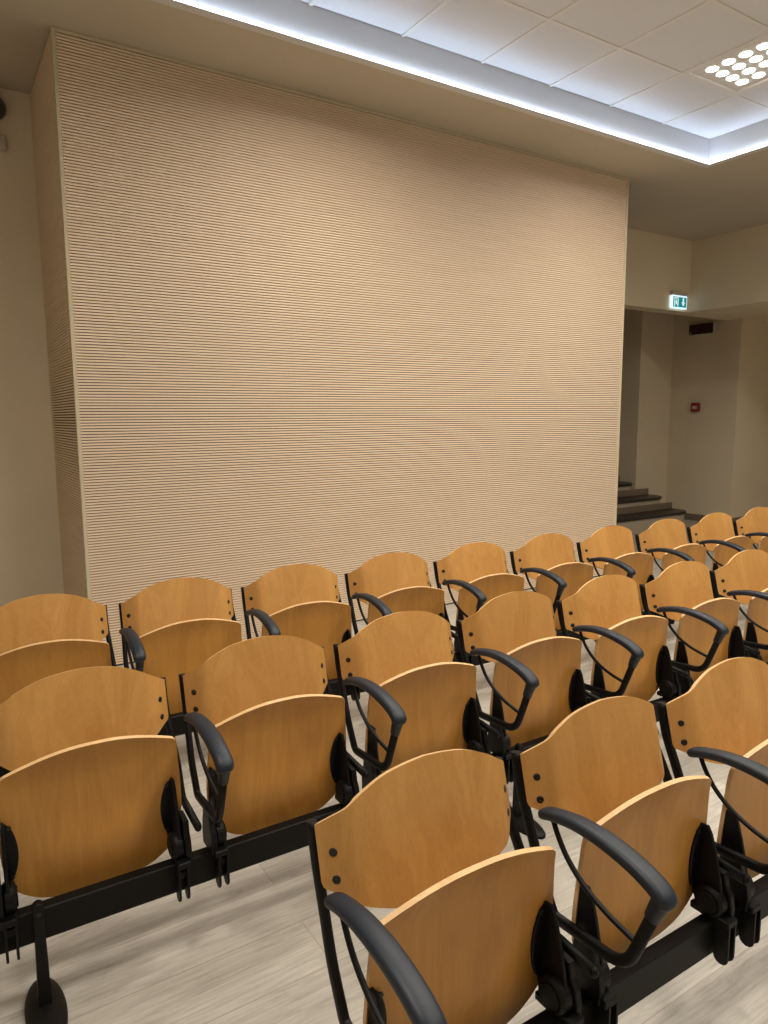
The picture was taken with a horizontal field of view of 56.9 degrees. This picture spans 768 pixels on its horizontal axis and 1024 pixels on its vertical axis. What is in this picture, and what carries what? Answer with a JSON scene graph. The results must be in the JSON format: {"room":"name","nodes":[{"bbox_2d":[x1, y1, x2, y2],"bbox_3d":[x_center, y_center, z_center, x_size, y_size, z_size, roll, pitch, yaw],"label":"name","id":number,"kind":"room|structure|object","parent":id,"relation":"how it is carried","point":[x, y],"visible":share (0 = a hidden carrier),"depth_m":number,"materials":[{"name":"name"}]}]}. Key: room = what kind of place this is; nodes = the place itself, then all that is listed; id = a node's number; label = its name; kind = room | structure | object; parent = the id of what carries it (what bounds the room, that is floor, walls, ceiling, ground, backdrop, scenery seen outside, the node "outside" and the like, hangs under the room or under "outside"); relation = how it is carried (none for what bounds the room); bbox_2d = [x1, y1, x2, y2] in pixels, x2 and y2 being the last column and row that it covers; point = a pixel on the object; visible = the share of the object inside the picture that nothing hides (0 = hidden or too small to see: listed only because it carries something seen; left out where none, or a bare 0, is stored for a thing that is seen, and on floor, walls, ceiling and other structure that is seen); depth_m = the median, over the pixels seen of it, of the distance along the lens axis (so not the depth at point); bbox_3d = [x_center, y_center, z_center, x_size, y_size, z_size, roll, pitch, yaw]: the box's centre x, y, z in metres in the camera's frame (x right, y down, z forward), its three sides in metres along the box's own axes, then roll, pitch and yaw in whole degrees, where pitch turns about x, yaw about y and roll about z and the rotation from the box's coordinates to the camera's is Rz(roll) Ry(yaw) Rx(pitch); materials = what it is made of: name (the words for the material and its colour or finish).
{"room":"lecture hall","nodes":[
{"label":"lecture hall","id":0,"kind":"room"},
{"bbox_2d":[0,88,63,606],"bbox_3d":[-3.383,-0.797,4.011,3.297,3.472,0.150,-5,9,-32],"label":"wall","id":1,"kind":"structure","parent":0,"point":[31,562],"depth_m":4.59,"materials":[{"name":"paint"}]},
{"bbox_2d":[0,98,5,118],"bbox_3d":[-2.391,-2.463,4.270,0.210,0.170,0.119,-5,9,-32],"label":"wall speaker","id":2,"kind":"object","parent":1,"relation":"attached to","point":[2,104],"visible":1,"depth_m":4.31,"materials":[{"name":"grey plastic"}]},
{"bbox_2d":[0,135,6,150],"bbox_3d":[-2.397,-2.269,4.334,0.150,0.085,0.048,-5,9,-32],"label":"junction box","id":3,"kind":"object","parent":1,"relation":"attached to","point":[3,147],"visible":1,"depth_m":4.35,"materials":[{"name":"beige plastic"}]},
{"bbox_2d":[0,519,767,1023],"bbox_3d":[2.727,1.024,3.627,13.300,0.120,12.900,-5,9,-32],"label":"floor","id":4,"kind":"structure","parent":0,"point":[249,949],"depth_m":1.93,"materials":[{"name":"grey wood"}]},
{"bbox_2d":[0,597,740,776],"bbox_3d":[0.821,0.800,3.839,5.398,0.294,0.248,-5,9,-31],"label":"beam","id":5,"kind":"structure","parent":4,"relation":"on","point":[177,718],"depth_m":3.23,"materials":[{"name":"black metal"}]},
{"bbox_2d":[0,594,115,703],"bbox_3d":[-1.248,0.642,2.635,0.514,0.618,0.439,-5,9,-30],"label":"chair","id":6,"kind":"object","parent":5,"relation":"on","point":[42,636],"visible":0.6,"depth_m":2.70,"materials":[{"name":"brown wood"}]},
{"bbox_2d":[118,577,241,713],"bbox_3d":[-0.792,0.604,2.896,0.514,0.618,0.439,-5,9,-30],"label":"chair","id":7,"kind":"object","parent":5,"relation":"on","point":[171,628],"visible":0.57,"depth_m":2.92,"materials":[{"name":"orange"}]},
{"bbox_2d":[241,564,359,700],"bbox_3d":[-0.338,0.565,3.158,0.514,0.618,0.439,-5,9,-30],"label":"chair","id":8,"kind":"object","parent":5,"relation":"on","point":[303,601],"visible":0.63,"depth_m":3.21,"materials":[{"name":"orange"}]},
{"bbox_2d":[344,552,457,647],"bbox_3d":[0.115,0.526,3.422,0.514,0.618,0.439,-5,9,-30],"label":"chair","id":9,"kind":"object","parent":5,"relation":"on","point":[394,582],"visible":0.46,"depth_m":3.46,"materials":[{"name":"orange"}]},
{"bbox_2d":[433,542,523,663],"bbox_3d":[0.567,0.487,3.688,0.514,0.618,0.439,-5,9,-31],"label":"chair","id":10,"kind":"object","parent":5,"relation":"on","point":[480,574],"visible":0.62,"depth_m":3.71,"materials":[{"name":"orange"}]},
{"bbox_2d":[510,533,595,641],"bbox_3d":[1.017,0.448,3.957,0.514,0.618,0.439,-5,9,-31],"label":"chair","id":11,"kind":"object","parent":5,"relation":"on","point":[549,559],"visible":0.56,"depth_m":3.98,"materials":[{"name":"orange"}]},
{"bbox_2d":[576,526,662,616],"bbox_3d":[1.467,0.408,4.227,0.514,0.618,0.439,-5,9,-31],"label":"chair","id":12,"kind":"object","parent":5,"relation":"on","point":[611,549],"visible":0.55,"depth_m":4.27,"materials":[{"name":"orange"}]},
{"bbox_2d":[635,519,714,623],"bbox_3d":[1.915,0.368,4.499,0.514,0.618,0.439,-5,9,-31],"label":"chair","id":13,"kind":"object","parent":5,"relation":"on","point":[666,540],"visible":0.51,"depth_m":4.52,"materials":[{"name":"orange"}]},
{"bbox_2d":[686,512,752,597],"bbox_3d":[2.362,0.328,4.773,0.514,0.618,0.439,-5,9,-32],"label":"chair","id":14,"kind":"object","parent":5,"relation":"on","point":[714,531],"visible":0.55,"depth_m":4.79,"materials":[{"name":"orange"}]},
{"bbox_2d":[732,507,767,552],"bbox_3d":[2.808,0.287,5.049,0.514,0.618,0.439,-5,9,-32],"label":"chair","id":15,"kind":"object","parent":5,"relation":"on","point":[754,525],"visible":0.58,"depth_m":5.07,"materials":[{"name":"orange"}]},
{"bbox_2d":[0,662,767,1023],"bbox_3d":[0.619,0.966,2.626,3.786,0.294,0.248,-5,9,-31],"label":"beam","id":16,"kind":"structure","parent":4,"relation":"on","point":[45,1002],"depth_m":1.85,"materials":[{"name":"black metal"}]},
{"bbox_2d":[0,666,201,963],"bbox_3d":[-0.748,0.749,1.818,0.514,0.618,0.439,-5,9,-31],"label":"chair","id":17,"kind":"object","parent":16,"relation":"on","point":[92,793],"visible":1,"depth_m":1.86,"materials":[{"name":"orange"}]},
{"bbox_2d":[178,635,368,887],"bbox_3d":[-0.305,0.710,2.086,0.514,0.618,0.439,-5,9,-31],"label":"chair","id":18,"kind":"object","parent":16,"relation":"on","point":[275,743],"visible":0.98,"depth_m":2.11,"materials":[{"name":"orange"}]},
{"bbox_2d":[333,611,499,788],"bbox_3d":[0.138,0.670,2.355,0.514,0.618,0.439,-5,9,-31],"label":"chair","id":19,"kind":"object","parent":16,"relation":"on","point":[422,700],"visible":0.84,"depth_m":2.38,"materials":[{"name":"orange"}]},
{"bbox_2d":[456,591,601,783],"bbox_3d":[0.580,0.631,2.624,0.514,0.618,0.439,-5,9,-31],"label":"chair","id":20,"kind":"object","parent":16,"relation":"on","point":[538,681],"visible":0.91,"depth_m":2.65,"materials":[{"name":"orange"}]},
{"bbox_2d":[556,575,689,701],"bbox_3d":[1.021,0.591,2.895,0.514,0.618,0.439,-5,9,-31],"label":"chair","id":21,"kind":"object","parent":16,"relation":"on","point":[632,658],"visible":0.86,"depth_m":2.93,"materials":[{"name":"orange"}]},
{"bbox_2d":[639,561,759,693],"bbox_3d":[1.463,0.551,3.166,0.514,0.618,0.439,-5,9,-32],"label":"chair","id":22,"kind":"object","parent":16,"relation":"on","point":[708,634],"visible":0.82,"depth_m":3.18,"materials":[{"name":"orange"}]},
{"bbox_2d":[709,549,767,661],"bbox_3d":[1.903,0.512,3.438,0.514,0.618,0.439,-5,9,-32],"label":"chair","id":23,"kind":"object","parent":16,"relation":"on","point":[744,579],"visible":0.8,"depth_m":3.44,"materials":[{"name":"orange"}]},
{"bbox_2d":[618,475,632,490],"bbox_3d":[2.195,-0.084,9.102,2.889,0.615,0.335,-5,9,-32],"label":"stair step","id":24,"kind":"structure","parent":4,"relation":"on","point":[622,485],"depth_m":9.61,"materials":[{"name":"stone"}]},
{"bbox_2d":[617,488,661,507],"bbox_3d":[2.455,0.027,8.904,3.099,0.445,0.330,-5,9,-32],"label":"stair step","id":25,"kind":"structure","parent":4,"relation":"on","point":[635,497],"depth_m":9.46,"materials":[{"name":"stone"}]},
{"bbox_2d":[522,875,767,1023],"bbox_3d":[0.641,1.106,1.584,1.704,0.294,0.248,-5,9,-32],"label":"beam","id":26,"kind":"structure","parent":4,"relation":"on","point":[665,959],"depth_m":1.60,"materials":[{"name":"black metal"}]},
{"bbox_2d":[306,749,598,1023],"bbox_3d":[0.162,0.811,1.315,0.514,0.618,0.439,-5,9,-32],"label":"chair","id":27,"kind":"object","parent":26,"relation":"on","point":[473,931],"visible":1,"depth_m":1.35,"materials":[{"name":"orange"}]},
{"bbox_2d":[511,696,749,1023],"bbox_3d":[0.600,0.771,1.585,0.514,0.618,0.439,-5,9,-32],"label":"chair","id":28,"kind":"object","parent":26,"relation":"on","point":[647,846],"visible":0.97,"depth_m":1.60,"materials":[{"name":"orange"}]},
{"bbox_2d":[656,657,767,946],"bbox_3d":[1.037,0.732,1.857,0.514,0.618,0.439,-5,9,-32],"label":"chair","id":29,"kind":"object","parent":26,"relation":"on","point":[722,718],"visible":0.94,"depth_m":1.86,"materials":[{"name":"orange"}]},
{"bbox_2d":[616,502,685,532],"bbox_3d":[2.666,0.142,8.681,3.199,0.275,0.325,-5,9,-32],"label":"stair step","id":30,"kind":"structure","parent":4,"relation":"on","point":[636,519],"depth_m":9.08,"materials":[{"name":"stone"}]},
{"bbox_2d":[0,0,767,240],"bbox_3d":[2.702,-2.496,3.150,12.900,0.040,12.500,-5,9,-32],"label":"ceiling","id":31,"kind":"structure","parent":0,"point":[669,196],"depth_m":4.49,"materials":[{"name":"paint"}]},
{"bbox_2d":[151,0,767,167],"bbox_3d":[1.961,-2.270,0.746,6.713,0.250,7.891,-5,9,-32],"label":"light","id":32,"kind":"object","parent":31,"relation":"attached to","point":[314,24],"depth_m":4.41,"materials":[{"name":"white paint"}]},
{"bbox_2d":[176,0,759,160],"bbox_3d":[1.962,-2.153,0.761,6.623,0.001,7.801,-5,9,-32],"label":"led strip","id":33,"kind":"object","parent":31,"relation":"attached to","point":[176,0],"visible":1,"depth_m":4.28,"materials":[{"name":"white"}]},
{"bbox_2d":[301,0,767,138],"bbox_3d":[1.960,-2.364,0.733,6.653,0.039,7.831,-5,9,-32],"label":"ceiling tiles","id":34,"kind":"structure","parent":0,"point":[633,56],"depth_m":4.23,"materials":[{"name":"white tile"}]},
{"bbox_2d":[685,36,767,94],"bbox_3d":[2.371,-2.878,4.558,0.584,0.028,0.584,-5,9,-32],"label":"ceiling light","id":35,"kind":"object","parent":34,"relation":"attached to","point":[745,68],"visible":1,"depth_m":4.62,"materials":[{"name":"white"}]},
{"bbox_2d":[618,309,673,502],"bbox_3d":[3.381,-1.704,10.358,0.680,3.472,1.360,-5,9,-32],"label":"wall","id":36,"kind":"structure","parent":0,"point":[647,336],"depth_m":9.78,"materials":[{"name":"paint"}]},
{"bbox_2d":[624,224,767,321],"bbox_3d":[6.418,-2.246,4.292,5.459,0.812,10.352,-5,9,-32],"label":"wall header","id":37,"kind":"structure","parent":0,"point":[723,276],"depth_m":8.03,"materials":[{"name":"paint"}]},
{"bbox_2d":[670,291,687,309],"bbox_3d":[3.440,-2.469,8.269,0.285,0.189,0.049,-5,9,-32],"label":"exit sign","id":38,"kind":"object","parent":37,"relation":"attached to","point":[678,300],"visible":1,"depth_m":8.24,"materials":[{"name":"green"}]},
{"bbox_2d":[666,314,767,517],"bbox_3d":[4.675,-1.745,10.595,1.759,3.472,2.348,-5,9,-32],"label":"wall","id":39,"kind":"structure","parent":0,"point":[717,461],"depth_m":9.49,"materials":[{"name":"paint"}]},
{"bbox_2d":[691,403,699,411],"bbox_3d":[4.236,-1.424,9.634,0.053,0.120,0.120,-5,9,-32],"label":"button","id":40,"kind":"object","parent":39,"relation":"attached to","point":[695,407],"visible":1,"depth_m":9.61,"materials":[{"name":"red plastic"}]},
{"bbox_2d":[689,322,715,335],"bbox_3d":[4.246,-2.441,9.454,0.069,0.145,0.364,-5,9,-32],"label":"panel","id":41,"kind":"object","parent":39,"relation":"attached to","point":[703,328],"visible":1,"depth_m":9.42,"materials":[{"name":"black plastic"}]},
{"bbox_2d":[684,513,743,520],"bbox_3d":[5.051,0.007,10.245,1.771,0.090,1.000,-5,9,-32],"label":"baseboard","id":42,"kind":"structure","parent":39,"relation":"attached to","point":[696,517],"depth_m":9.78,"materials":[{"name":"brown stone"}]},
{"bbox_3d":[-0.178,-1.048,5.701,4.484,3.472,1.357,-5,9,-32],"label":"wall","id":43,"kind":"structure","parent":0,"visible":0},
{"bbox_2d":[30,26,628,665],"bbox_3d":[-0.044,-1.020,5.490,4.546,3.471,0.921,-5,9,-32],"label":"acoustic panel","id":44,"kind":"object","parent":43,"relation":"attached to","point":[285,326],"visible":0.91,"depth_m":4.62,"materials":[{"name":"brown wood"}]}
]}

